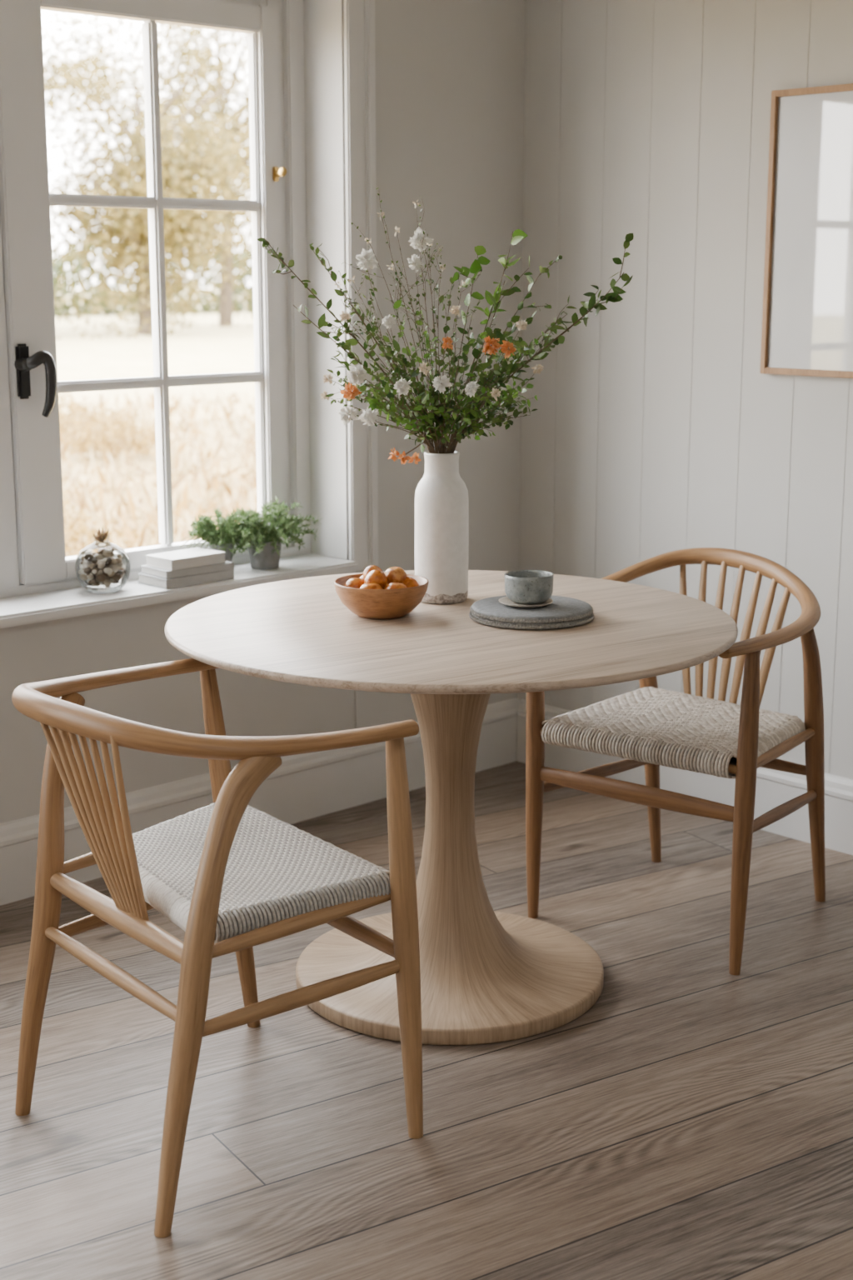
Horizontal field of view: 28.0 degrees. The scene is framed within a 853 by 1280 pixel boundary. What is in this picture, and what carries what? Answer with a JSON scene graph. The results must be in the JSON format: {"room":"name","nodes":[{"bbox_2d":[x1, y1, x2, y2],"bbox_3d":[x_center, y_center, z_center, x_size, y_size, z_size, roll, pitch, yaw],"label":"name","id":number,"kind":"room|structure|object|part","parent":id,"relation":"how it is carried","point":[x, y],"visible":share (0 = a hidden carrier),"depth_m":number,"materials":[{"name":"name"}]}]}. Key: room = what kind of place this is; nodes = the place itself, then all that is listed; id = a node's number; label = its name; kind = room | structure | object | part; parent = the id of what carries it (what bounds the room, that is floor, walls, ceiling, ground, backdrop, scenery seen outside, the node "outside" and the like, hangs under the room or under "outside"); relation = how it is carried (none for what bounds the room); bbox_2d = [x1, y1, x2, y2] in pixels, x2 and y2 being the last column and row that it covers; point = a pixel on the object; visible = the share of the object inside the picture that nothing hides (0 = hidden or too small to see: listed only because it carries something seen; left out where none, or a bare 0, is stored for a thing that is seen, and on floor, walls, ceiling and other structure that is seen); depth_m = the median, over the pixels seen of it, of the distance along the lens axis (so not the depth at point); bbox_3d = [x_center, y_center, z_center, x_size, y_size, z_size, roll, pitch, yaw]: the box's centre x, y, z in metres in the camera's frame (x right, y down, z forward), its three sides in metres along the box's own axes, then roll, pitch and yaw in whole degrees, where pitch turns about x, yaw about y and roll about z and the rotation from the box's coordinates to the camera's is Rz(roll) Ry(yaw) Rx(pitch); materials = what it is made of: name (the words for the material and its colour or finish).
{"room":"dining room","nodes":[
{"label":"dining room","id":0,"kind":"room"},
{"bbox_2d":[0,0,525,823],"bbox_3d":[-1.848,-0.517,2.982,5.900,2.730,0.240,-11,17,-42],"label":"wall","id":1,"kind":"structure","parent":0,"point":[450,74],"depth_m":4.46,"materials":[{"name":"paint"}]},
{"bbox_2d":[0,0,311,598],"bbox_3d":[-0.957,-0.818,3.881,1.709,1.461,0.091,-11,17,-42],"label":"frame","id":2,"kind":"object","parent":1,"relation":"attached to","point":[289,13],"visible":0.5,"depth_m":4.34,"materials":[{"name":"paint"}]},
{"bbox_2d":[0,0,358,628],"bbox_3d":[-0.886,-0.754,3.797,1.740,1.404,0.235,-11,17,-42],"label":"window","id":3,"kind":"structure","parent":1,"relation":"in","point":[74,602],"depth_m":4.00,"materials":[{"name":"white wood"}]},
{"bbox_3d":[-0.886,-0.587,3.872,0.093,0.166,0.049,-1,12,-4],"label":"handle","id":4,"kind":"part","parent":3,"relation":"part of","materials":[{"name":"black metal"}]},
{"bbox_2d":[75,528,130,593],"bbox_3d":[-0.763,-0.192,4.023,0.130,0.153,0.130,-6,13,-24],"label":"decorative jar","id":5,"kind":"object","parent":3,"relation":"on","point":[102,566],"visible":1,"depth_m":4.01,"materials":[{"name":"clear glass"}]},
{"bbox_3d":[-0.672,-0.849,4.112,0.779,1.352,0.055,-11,17,-42],"label":"sash","id":6,"kind":"part","parent":3,"relation":"part of","materials":[{"name":"white wood"}]},
{"bbox_2d":[137,547,234,589],"bbox_3d":[-0.586,-0.177,4.159,0.207,0.067,0.124,-11,17,-42],"label":"book stack","id":7,"kind":"object","parent":3,"relation":"on","point":[178,568],"visible":1,"depth_m":4.11,"materials":[{"name":"white paper"}]},
{"bbox_2d":[145,547,225,570],"bbox_3d":[-0.586,-0.198,4.154,0.170,0.025,0.116,-11,17,-42],"label":"book","id":8,"kind":"object","parent":7,"relation":"on","point":[196,558],"depth_m":4.12,"materials":[{"name":"white paper"}]},
{"bbox_2d":[137,569,234,589],"bbox_3d":[-0.586,-0.156,4.164,0.207,0.023,0.124,-11,17,-42],"label":"book","id":9,"kind":"object","parent":7,"relation":"on","point":[162,578],"depth_m":4.10,"materials":[{"name":"white paper"}]},
{"bbox_2d":[140,560,234,578],"bbox_3d":[-0.584,-0.177,4.161,0.199,0.017,0.123,-11,17,-42],"label":"book","id":10,"kind":"object","parent":7,"relation":"on","point":[152,569],"depth_m":4.11,"materials":[{"name":"white paper"}]},
{"bbox_2d":[180,507,254,562],"bbox_3d":[-0.504,-0.250,4.281,0.247,0.158,0.122,-10,16,-38],"label":"potted plant","id":11,"kind":"object","parent":3,"relation":"on","point":[205,528],"visible":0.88,"depth_m":4.26,"materials":[{"name":"plant"}]},
{"bbox_3d":[-0.520,-0.212,4.314,0.065,0.070,0.065,-11,17,-42],"label":"pot","id":12,"kind":"part","parent":11,"relation":"part of","materials":[{"name":"concrete"}]},
{"bbox_2d":[218,496,323,569],"bbox_3d":[-0.377,-0.275,4.335,0.291,0.184,0.197,-11,17,-42],"label":"potted plant","id":13,"kind":"object","parent":3,"relation":"on","point":[265,554],"visible":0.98,"depth_m":4.31,"materials":[{"name":"plant"}]},
{"bbox_3d":[-0.412,-0.220,4.344,0.090,0.072,0.090,-11,17,-42],"label":"pot","id":14,"kind":"part","parent":13,"relation":"part of","materials":[{"name":"ceramic"}]},
{"bbox_2d":[272,166,286,181],"bbox_3d":[-0.366,-1.165,4.269,0.023,0.036,0.052,-11,17,-42],"label":"window latch","id":15,"kind":"object","parent":3,"relation":"attached to","point":[282,172],"visible":1,"depth_m":4.28,"materials":[{"name":"gold metal"}]},
{"bbox_2d":[0,697,519,905],"bbox_3d":[-1.757,0.669,3.140,5.600,0.185,0.024,-11,17,-42],"label":"baseboard","id":16,"kind":"structure","parent":1,"relation":"attached to","point":[310,785],"depth_m":4.43,"materials":[{"name":"paint"}]},
{"bbox_2d":[303,0,348,559],"bbox_3d":[-0.256,-0.930,4.370,0.005,1.450,0.144,-11,17,-42],"label":"window frame","id":17,"kind":"structure","parent":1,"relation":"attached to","point":[323,26],"depth_m":4.36,"materials":[{"name":"paint"}]},
{"bbox_2d":[344,0,368,570],"bbox_3d":[-0.169,-0.951,4.336,0.085,1.565,0.018,-11,17,-42],"label":"trim","id":18,"kind":"structure","parent":1,"relation":"attached to","point":[354,27],"depth_m":4.30,"materials":[{"name":"paint"}]},
{"bbox_2d":[355,690,358,728],"bbox_3d":[-0.187,0.043,4.543,0.010,0.444,0.004,-11,17,-42],"label":"trim","id":19,"kind":"structure","parent":1,"relation":"attached to","point":[356,692],"depth_m":4.57,"materials":[{"name":"paint"}]},
{"bbox_2d":[364,0,378,566],"bbox_3d":[-0.141,-0.953,4.347,0.030,1.565,0.020,-11,17,-42],"label":"trim","id":20,"kind":"structure","parent":1,"relation":"attached to","point":[369,5],"depth_m":4.32,"materials":[{"name":"paint"}]},
{"bbox_2d":[0,760,852,1279],"bbox_3d":[0.093,1.210,1.262,5.600,0.080,5.400,-11,17,-42],"label":"floor","id":21,"kind":"structure","parent":0,"point":[695,1122],"depth_m":2.97,"materials":[{"name":"brown wood"}]},
{"bbox_2d":[11,658,423,1238],"bbox_3d":[-0.391,0.440,2.864,0.524,0.760,0.645,-9,15,-36],"label":"dining chair","id":22,"kind":"object","parent":21,"relation":"on","point":[234,876],"visible":1,"depth_m":2.71,"materials":[{"name":"brown wood"}]},
{"bbox_3d":[-0.636,0.451,2.940,0.065,0.706,0.231,5,13,21],"label":"leg","id":23,"kind":"part","parent":22,"relation":"part of","materials":[{"name":"brown wood"}]},
{"bbox_3d":[-0.499,0.356,3.046,0.026,0.027,0.393,10,16,39],"label":"seat rail","id":24,"kind":"part","parent":22,"relation":"part of","materials":[{"name":"brown wood"}]},
{"bbox_3d":[-0.486,0.441,2.716,0.037,0.037,0.467,-10,16,-38],"label":"seat rail","id":25,"kind":"part","parent":22,"relation":"part of","materials":[{"name":"brown wood"}]},
{"bbox_3d":[-0.368,0.103,2.792,0.500,0.070,0.660,-11,17,-42],"label":"arm rail","id":26,"kind":"part","parent":22,"relation":"part of","materials":[{"name":"brown wood"}]},
{"bbox_3d":[-0.316,0.520,2.584,0.053,0.722,0.284,8,15,34],"label":"leg","id":27,"kind":"part","parent":22,"relation":"part of","materials":[{"name":"brown wood"}]},
{"bbox_3d":[-0.370,0.393,3.212,0.114,0.703,0.043,6,14,27],"label":"leg","id":28,"kind":"part","parent":22,"relation":"part of","materials":[{"name":"brown wood"}]},
{"bbox_3d":[-0.345,0.378,2.880,0.374,0.050,0.543,-9,15,-36],"label":"woven seat","id":29,"kind":"part","parent":22,"relation":"part of","materials":[{"name":"beige wicker"}]},
{"bbox_3d":[-0.194,0.440,2.661,0.371,0.027,0.026,-11,16,-40],"label":"seat rail","id":30,"kind":"part","parent":22,"relation":"part of","materials":[{"name":"brown wood"}]},
{"bbox_3d":[-0.036,0.487,2.780,0.048,0.702,0.054,-11,17,-42],"label":"leg","id":31,"kind":"part","parent":22,"relation":"part of","materials":[{"name":"brown wood"}]},
{"bbox_2d":[165,570,738,1045],"bbox_3d":[0.047,0.324,3.399,1.101,0.750,1.101,-11,17,-42],"label":"dining table","id":32,"kind":"object","parent":21,"relation":"on","point":[488,976],"visible":0.9,"depth_m":3.30,"materials":[{"name":"brown wood"}]},
{"bbox_2d":[334,572,429,619],"bbox_3d":[-0.088,-0.082,3.337,0.185,0.068,0.185,-11,17,-42],"label":"wooden bowl","id":33,"kind":"object","parent":32,"relation":"on","point":[367,603],"visible":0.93,"depth_m":3.27,"materials":[{"name":"brown wood"}]},
{"bbox_2d":[344,565,419,589],"bbox_3d":[-0.087,-0.109,3.331,0.141,0.068,0.150,-11,17,-42],"label":"apricot","id":34,"kind":"object","parent":33,"relation":"in","point":[373,577],"visible":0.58,"depth_m":3.31,"materials":[{"name":"orange food"}]},
{"bbox_2d":[415,450,468,604],"bbox_3d":[0.031,-0.231,3.469,0.110,0.302,0.110,-11,17,-42],"label":"flower vase","id":35,"kind":"object","parent":32,"relation":"on","point":[441,495],"visible":0.96,"depth_m":3.43,"materials":[{"name":"ceramic"}]},
{"bbox_2d":[256,187,634,464],"bbox_3d":[0.041,-0.564,3.374,0.740,0.637,0.375,-2,12,-7],"label":"flower bouquet","id":36,"kind":"object","parent":35,"relation":"in","point":[468,415],"visible":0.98,"depth_m":3.35,"materials":[{"name":"green plant"}]},
{"bbox_2d":[469,595,594,629],"bbox_3d":[0.204,-0.055,3.314,0.242,0.026,0.242,-11,17,-42],"label":"plate","id":37,"kind":"object","parent":32,"relation":"on","point":[563,612],"visible":0.84,"depth_m":3.24,"materials":[{"name":"ceramic"}]},
{"bbox_2d":[499,596,553,608],"bbox_3d":[0.193,-0.072,3.310,0.106,0.009,0.106,-11,17,-42],"label":"saucer","id":38,"kind":"object","parent":37,"relation":"on","point":[505,600],"visible":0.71,"depth_m":3.29,"materials":[{"name":"ceramic"}]},
{"bbox_2d":[505,570,554,604],"bbox_3d":[0.198,-0.101,3.309,0.095,0.055,0.095,-11,17,-42],"label":"ceramic cup","id":39,"kind":"object","parent":38,"relation":"on","point":[523,587],"visible":1,"depth_m":3.27,"materials":[{"name":"ceramic"}]},
{"bbox_2d":[525,547,825,974],"bbox_3d":[0.586,0.230,3.762,0.571,0.787,0.597,-11,17,-42],"label":"dining chair","id":40,"kind":"object","parent":21,"relation":"on","point":[650,726],"visible":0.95,"depth_m":3.71,"materials":[{"name":"brown wood"}]},
{"bbox_3d":[0.236,0.281,3.760,0.049,0.690,0.054,-11,17,-42],"label":"leg","id":41,"kind":"part","parent":40,"relation":"part of","materials":[{"name":"brown wood"}]},
{"bbox_3d":[0.440,0.232,3.588,0.510,0.024,0.024,9,15,37],"label":"seat rail","id":42,"kind":"part","parent":40,"relation":"part of","materials":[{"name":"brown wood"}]},
{"bbox_3d":[0.504,0.214,4.036,0.196,0.704,0.049,-10,16,-40],"label":"leg","id":43,"kind":"part","parent":40,"relation":"part of","materials":[{"name":"brown wood"}]},
{"bbox_3d":[0.559,0.193,3.737,0.497,0.057,0.442,9,15,36],"label":"woven seat","id":44,"kind":"part","parent":40,"relation":"part of","materials":[{"name":"beige wicker"}]},
{"bbox_3d":[0.578,-0.100,3.689,0.552,0.115,0.593,-11,17,-42],"label":"arm rail","id":45,"kind":"part","parent":40,"relation":"part of","materials":[{"name":"brown wood"}]},
{"bbox_3d":[0.643,0.351,3.454,0.062,0.682,0.044,-11,17,-42],"label":"leg","id":46,"kind":"part","parent":40,"relation":"part of","materials":[{"name":"brown wood"}]},
{"bbox_3d":[0.745,0.230,3.594,0.024,0.024,0.382,8,15,34],"label":"seat rail","id":47,"kind":"part","parent":40,"relation":"part of","materials":[{"name":"brown wood"}]},
{"bbox_3d":[0.845,0.284,3.752,0.043,0.688,0.238,6,14,27],"label":"leg","id":48,"kind":"part","parent":40,"relation":"part of","materials":[{"name":"brown wood"}]},
{"bbox_2d":[517,0,852,779],"bbox_3d":[2.179,-0.503,2.917,0.150,2.730,5.400,-11,17,-42],"label":"wall","id":49,"kind":"structure","parent":0,"point":[657,427],"depth_m":4.38,"materials":[{"name":"paint"}]},
{"bbox_2d":[516,699,852,854],"bbox_3d":[2.123,0.677,3.103,0.024,0.185,5.380,-11,17,-42],"label":"baseboard","id":50,"kind":"structure","parent":49,"relation":"attached to","point":[774,788],"depth_m":4.39,"materials":[{"name":"paint"}]},
{"bbox_2d":[760,83,852,378],"bbox_3d":[1.000,-0.944,3.960,0.027,0.666,0.498,-11,17,-42],"label":"picture frame","id":51,"kind":"object","parent":49,"relation":"attached to","point":[807,328],"visible":1,"depth_m":4.05,"materials":[{"name":"brown wood"}]},
{"label":"outside","id":52,"kind":"structure","parent":0,"visible":0},
{"bbox_2d":[55,288,257,556],"bbox_3d":[-29.689,-15.280,78.557,180.000,0.989,149.740,-11,17,-42],"label":"meadow","id":53,"kind":"structure","parent":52,"point":[107,437],"depth_m":18.30,"materials":[{"name":"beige plant"}]},
{"bbox_2d":[43,64,61,300],"bbox_3d":[-18.396,-16.339,56.104,13.593,13.326,15.408,5,13,23],"label":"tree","id":54,"kind":"object","parent":53,"relation":"on","point":[59,277],"visible":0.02,"depth_m":56.51,"materials":[{"name":"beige plant"}]},
{"bbox_2d":[41,20,97,308],"bbox_3d":[-15.474,-13.583,46.917,13.260,13.976,11.556,1,12,4],"label":"tree","id":55,"kind":"object","parent":53,"relation":"on","point":[64,22],"visible":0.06,"depth_m":47.34,"materials":[{"name":"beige plant"}]},
{"bbox_2d":[41,10,253,326],"bbox_3d":[-8.249,-16.254,56.380,12.633,14.865,12.865,-2,12,-8],"label":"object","id":56,"kind":"object","parent":53,"relation":"on","point":[225,317],"visible":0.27,"depth_m":55.43,"materials":[{"name":"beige plant"}]},
{"bbox_2d":[43,10,252,339],"bbox_3d":[-8.270,-12.601,49.429,8.469,12.042,8.609,1,12,6],"label":"tree","id":57,"kind":"object","parent":53,"relation":"on","point":[181,180],"visible":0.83,"depth_m":49.22,"materials":[{"name":"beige plant"}]},
{"bbox_2d":[51,194,253,316],"bbox_3d":[-13.836,-16.426,72.344,75.807,6.145,3.935,-11,17,-42],"label":"hedgerow","id":58,"kind":"object","parent":53,"relation":"on","point":[205,307],"visible":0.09,"depth_m":72.63,"materials":[{"name":"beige plant"}]}
]}

